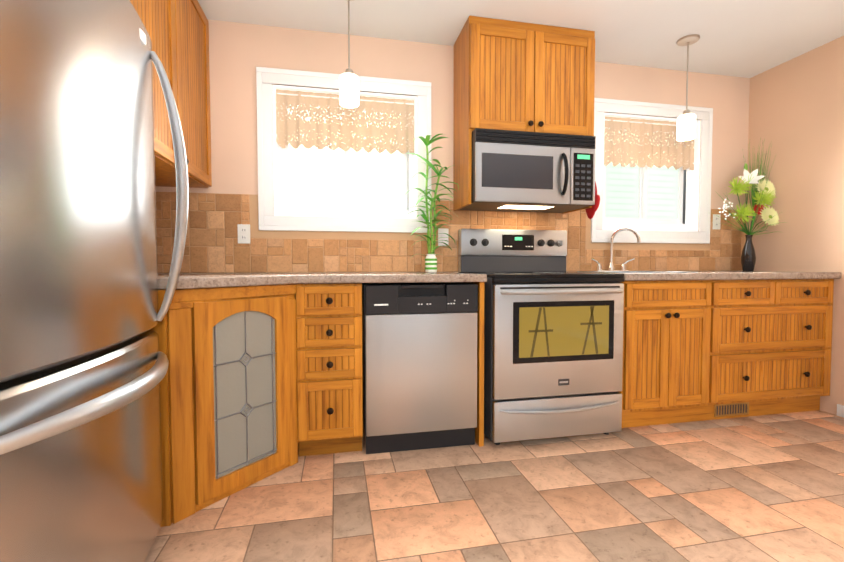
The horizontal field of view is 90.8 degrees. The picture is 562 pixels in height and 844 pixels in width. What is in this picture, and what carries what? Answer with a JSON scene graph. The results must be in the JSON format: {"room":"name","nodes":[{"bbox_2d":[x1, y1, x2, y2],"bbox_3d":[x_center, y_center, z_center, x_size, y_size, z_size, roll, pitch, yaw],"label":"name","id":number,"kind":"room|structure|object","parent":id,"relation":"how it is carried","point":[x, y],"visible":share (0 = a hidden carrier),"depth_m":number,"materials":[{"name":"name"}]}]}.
{"room":"kitchen","nodes":[
{"label":"kitchen","id":0,"kind":"room"},
{"bbox_2d":[155,19,749,273],"bbox_3d":[0.376,-0.347,2.883,4.660,2.400,0.150,0,2,-12],"label":"wall","id":1,"kind":"structure","parent":0,"point":[239,53],"depth_m":2.65,"materials":[{"name":"paint"}]},
{"bbox_2d":[256,67,430,232],"bbox_3d":[-0.478,-0.798,2.676,1.070,0.970,0.160,0,2,-12],"label":"window","id":2,"kind":"structure","parent":1,"relation":"in","point":[278,210],"depth_m":2.62,"materials":[{"name":"white wood"}]},
{"bbox_2d":[276,89,413,153],"bbox_3d":[-0.474,-1.003,2.646,0.862,0.353,0.032,0,2,-12],"label":"valance","id":3,"kind":"object","parent":2,"relation":"attached to","point":[289,129],"visible":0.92,"depth_m":2.64,"materials":[{"name":"fabric"}]},
{"bbox_2d":[155,191,746,272],"bbox_3d":[0.393,-0.298,2.806,4.358,0.472,0.010,0,2,-12],"label":"tile backsplash","id":4,"kind":"structure","parent":1,"relation":"attached to","point":[212,245],"depth_m":2.66,"materials":[{"name":"brown tile"}]},
{"bbox_2d":[237,224,249,243],"bbox_3d":[-1.071,-0.283,2.501,0.072,0.116,0.008,0,2,-12],"label":"electrical outlet","id":5,"kind":"object","parent":4,"relation":"attached to","point":[243,233],"visible":1,"depth_m":2.50,"materials":[{"name":"white plastic"}]},
{"bbox_2d":[438,228,448,245],"bbox_3d":[0.141,-0.289,2.749,0.072,0.116,0.010,0,2,-12],"label":"switch plate","id":6,"kind":"object","parent":4,"relation":"attached to","point":[441,230],"visible":0.71,"depth_m":2.75,"materials":[{"name":"white plastic"}]},
{"bbox_2d":[712,214,720,228],"bbox_3d":[2.250,-0.452,3.176,0.072,0.116,0.008,0,2,-12],"label":"electrical outlet","id":7,"kind":"object","parent":4,"relation":"attached to","point":[716,221],"visible":0.98,"depth_m":3.17,"materials":[{"name":"white plastic"}]},
{"bbox_2d":[453,16,594,213],"bbox_3d":[0.639,-0.998,2.632,0.805,1.076,0.373,0,2,-12],"label":"upper cabinet","id":8,"kind":"object","parent":1,"relation":"attached to","point":[519,76],"visible":0.92,"depth_m":2.48,"materials":[{"name":"brown wood"}]},
{"bbox_2d":[459,128,595,212],"bbox_3d":[0.647,-0.671,2.607,0.761,0.416,0.436,0,2,-12],"label":"over-the-range microwave","id":9,"kind":"object","parent":8,"relation":"attached to","point":[518,171],"visible":1,"depth_m":2.45,"materials":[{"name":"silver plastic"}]},
{"bbox_2d":[585,182,599,218],"bbox_3d":[1.074,-0.538,2.623,0.029,0.292,0.153,0,2,-12],"label":"mitt","id":10,"kind":"object","parent":8,"relation":"hanging from","point":[590,212],"visible":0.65,"depth_m":2.59,"materials":[{"name":"red fabric"}]},
{"bbox_2d":[591,98,712,243],"bbox_3d":[1.682,-0.789,3.120,1.000,1.015,0.160,0,2,-12],"label":"window","id":11,"kind":"structure","parent":1,"relation":"in","point":[694,195],"depth_m":3.12,"materials":[{"name":"white wood"}]},
{"bbox_2d":[604,116,694,169],"bbox_3d":[1.687,-1.017,3.087,0.792,0.353,0.031,0,2,-12],"label":"valance","id":12,"kind":"object","parent":11,"relation":"attached to","point":[668,157],"visible":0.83,"depth_m":3.08,"materials":[{"name":"fabric"}]},
{"bbox_2d":[144,410,843,561],"bbox_3d":[0.955,1.004,0.114,4.660,0.100,5.900,0,2,-12],"label":"floor","id":13,"kind":"structure","parent":0,"point":[765,488],"depth_m":1.68,"materials":[{"name":"brown tile"}]},
{"bbox_2d":[0,0,188,561],"bbox_3d":[-1.065,0.059,0.977,0.756,1.730,0.908,0,2,-12],"label":"fridge","id":14,"kind":"object","parent":13,"relation":"on","point":[84,363],"visible":1,"depth_m":0.94,"materials":[{"name":"silver metal"}]},
{"bbox_2d":[151,284,290,526],"bbox_3d":[-1.131,0.452,2.002,1.035,0.872,1.022,0,2,-12],"label":"base cabinet","id":15,"kind":"object","parent":13,"relation":"on","point":[259,383],"depth_m":1.70,"materials":[{"name":"brown wood"}]},
{"bbox_2d":[291,284,298,465],"bbox_3d":[-0.768,0.459,1.774,0.417,0.872,0.417,0,2,-12],"label":"base cabinet","id":16,"kind":"object","parent":13,"relation":"on","point":[294,287],"depth_m":2.00,"materials":[{"name":"brown wood"}]},
{"bbox_2d":[299,283,362,455],"bbox_3d":[-0.528,0.439,2.321,0.354,0.872,0.638,0,2,-12],"label":"base cabinet","id":17,"kind":"object","parent":13,"relation":"on","point":[330,314],"depth_m":2.04,"materials":[{"name":"brown wood"}]},
{"bbox_2d":[158,272,486,288],"bbox_3d":[-0.663,-0.011,2.080,1.992,0.040,1.025,0,2,-12],"label":"countertop","id":18,"kind":"structure","parent":17,"relation":"on","point":[190,281],"depth_m":2.00,"materials":[{"name":"stone"}]},
{"bbox_2d":[406,134,458,272],"bbox_3d":[0.060,-0.476,2.538,0.341,0.852,0.221,0,2,-12],"label":"bamboo","id":19,"kind":"object","parent":18,"relation":"on","point":[430,262],"visible":1,"depth_m":2.57,"materials":[{"name":"green plant"}]},
{"bbox_2d":[362,282,477,453],"bbox_3d":[-0.053,0.441,2.413,0.587,0.862,0.614,0,2,-12],"label":"dishwasher","id":20,"kind":"object","parent":13,"relation":"on","point":[419,357],"visible":0.98,"depth_m":2.13,"materials":[{"name":"grey metal"}]},
{"bbox_2d":[458,229,623,444],"bbox_3d":[0.683,0.267,2.507,0.760,1.200,0.714,0,2,-12],"label":"stove","id":21,"kind":"object","parent":13,"relation":"on","point":[553,347],"visible":0.98,"depth_m":2.23,"materials":[{"name":"grey metal"}]},
{"bbox_2d":[618,280,717,427],"bbox_3d":[1.372,0.423,2.721,0.592,0.872,0.618,0,2,-12],"label":"base cabinet","id":22,"kind":"object","parent":13,"relation":"on","point":[695,350],"depth_m":2.43,"materials":[{"name":"brown wood"}]},
{"bbox_2d":[714,279,833,419],"bbox_3d":[2.125,0.416,2.876,0.946,0.872,0.618,0,2,-12],"label":"base cabinet","id":23,"kind":"object","parent":13,"relation":"on","point":[773,345],"depth_m":2.58,"materials":[{"name":"brown wood"}]},
{"bbox_2d":[577,227,840,280],"bbox_3d":[1.830,-0.195,2.781,1.552,0.352,0.640,0,2,-12],"label":"countertop","id":24,"kind":"structure","parent":23,"relation":"on","point":[681,275],"depth_m":2.53,"materials":[{"name":"stone"}]},
{"bbox_2d":[591,227,640,270],"bbox_3d":[1.349,-0.219,2.899,0.344,0.311,0.145,0,2,-12],"label":"faucet","id":25,"kind":"object","parent":24,"relation":"on","point":[611,267],"depth_m":2.93,"materials":[{"name":"silver metal"}]},
{"bbox_2d":[577,271,697,272],"bbox_3d":[1.384,-0.042,2.713,0.554,0.042,0.434,0,2,-12],"label":"sink basin","id":26,"kind":"object","parent":24,"relation":"in","point":[577,271],"depth_m":2.67,"materials":[{"name":"silver metal"}]},
{"bbox_2d":[711,139,783,270],"bbox_3d":[2.324,-0.554,2.870,0.534,0.979,0.613,0,2,-12],"label":"flower vase","id":27,"kind":"object","parent":24,"relation":"on","point":[766,188],"visible":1,"depth_m":3.02,"materials":[{"name":"black"}]},
{"bbox_2d":[714,402,748,416],"bbox_3d":[1.943,0.804,2.609,0.260,0.080,0.006,0,2,-12],"label":"air vent register","id":28,"kind":"object","parent":23,"relation":"attached to","point":[720,410],"visible":0.92,"depth_m":2.60,"materials":[{"name":"gold metal"}]},
{"bbox_2d":[198,0,843,77],"bbox_3d":[0.952,-1.495,0.024,4.660,0.100,5.900,0,2,-12],"label":"ceiling","id":29,"kind":"structure","parent":0,"point":[746,38],"depth_m":2.46,"materials":[{"name":"paint"}]},
{"bbox_2d":[339,0,358,107],"bbox_3d":[-0.386,-1.229,2.196,0.128,0.584,0.128,0,2,-12],"label":"pendant light","id":30,"kind":"object","parent":29,"relation":"hanging from","point":[348,88],"visible":1,"depth_m":2.17,"materials":[{"name":"white glass"}]},
{"bbox_2d":[676,34,699,140],"bbox_3d":[1.699,-1.228,2.667,0.128,0.624,0.128,0,2,-12],"label":"pendant light","id":31,"kind":"object","parent":29,"relation":"hanging from","point":[686,125],"visible":1,"depth_m":2.64,"materials":[{"name":"white glass"}]},
{"bbox_2d":[746,36,843,414],"bbox_3d":[3.163,-0.265,0.521,0.150,2.400,5.600,0,2,-12],"label":"wall","id":32,"kind":"structure","parent":0,"point":[796,113],"depth_m":2.82,"materials":[{"name":"paint"}]},
{"bbox_2d":[837,404,843,417],"bbox_3d":[3.149,0.909,0.232,0.012,0.075,4.954,0,2,-12],"label":"baseboard","id":33,"kind":"structure","parent":32,"relation":"attached to","point":[840,410],"depth_m":2.63,"materials":[{"name":"white wood"}]},
{"bbox_3d":[-1.255,-0.226,-0.384,0.150,2.400,5.600,0,2,-12],"label":"wall","id":34,"kind":"structure","parent":0,"visible":0},
{"bbox_2d":[130,0,211,187],"bbox_3d":[-1.374,-1.018,1.891,0.540,0.978,1.038,0,2,-12],"label":"upper cabinet","id":35,"kind":"object","parent":34,"relation":"attached to","point":[178,31],"visible":0.27,"depth_m":2.06,"materials":[{"name":"brown wood"}]},
{"label":"outside","id":36,"kind":"structure","parent":0,"visible":0},
{"bbox_2d":[288,105,678,219],"bbox_3d":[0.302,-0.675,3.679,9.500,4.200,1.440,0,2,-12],"label":"window panes","id":37,"kind":"structure","parent":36,"point":[316,175],"depth_m":4.25,"materials":[{"name":"glass"}]}
]}

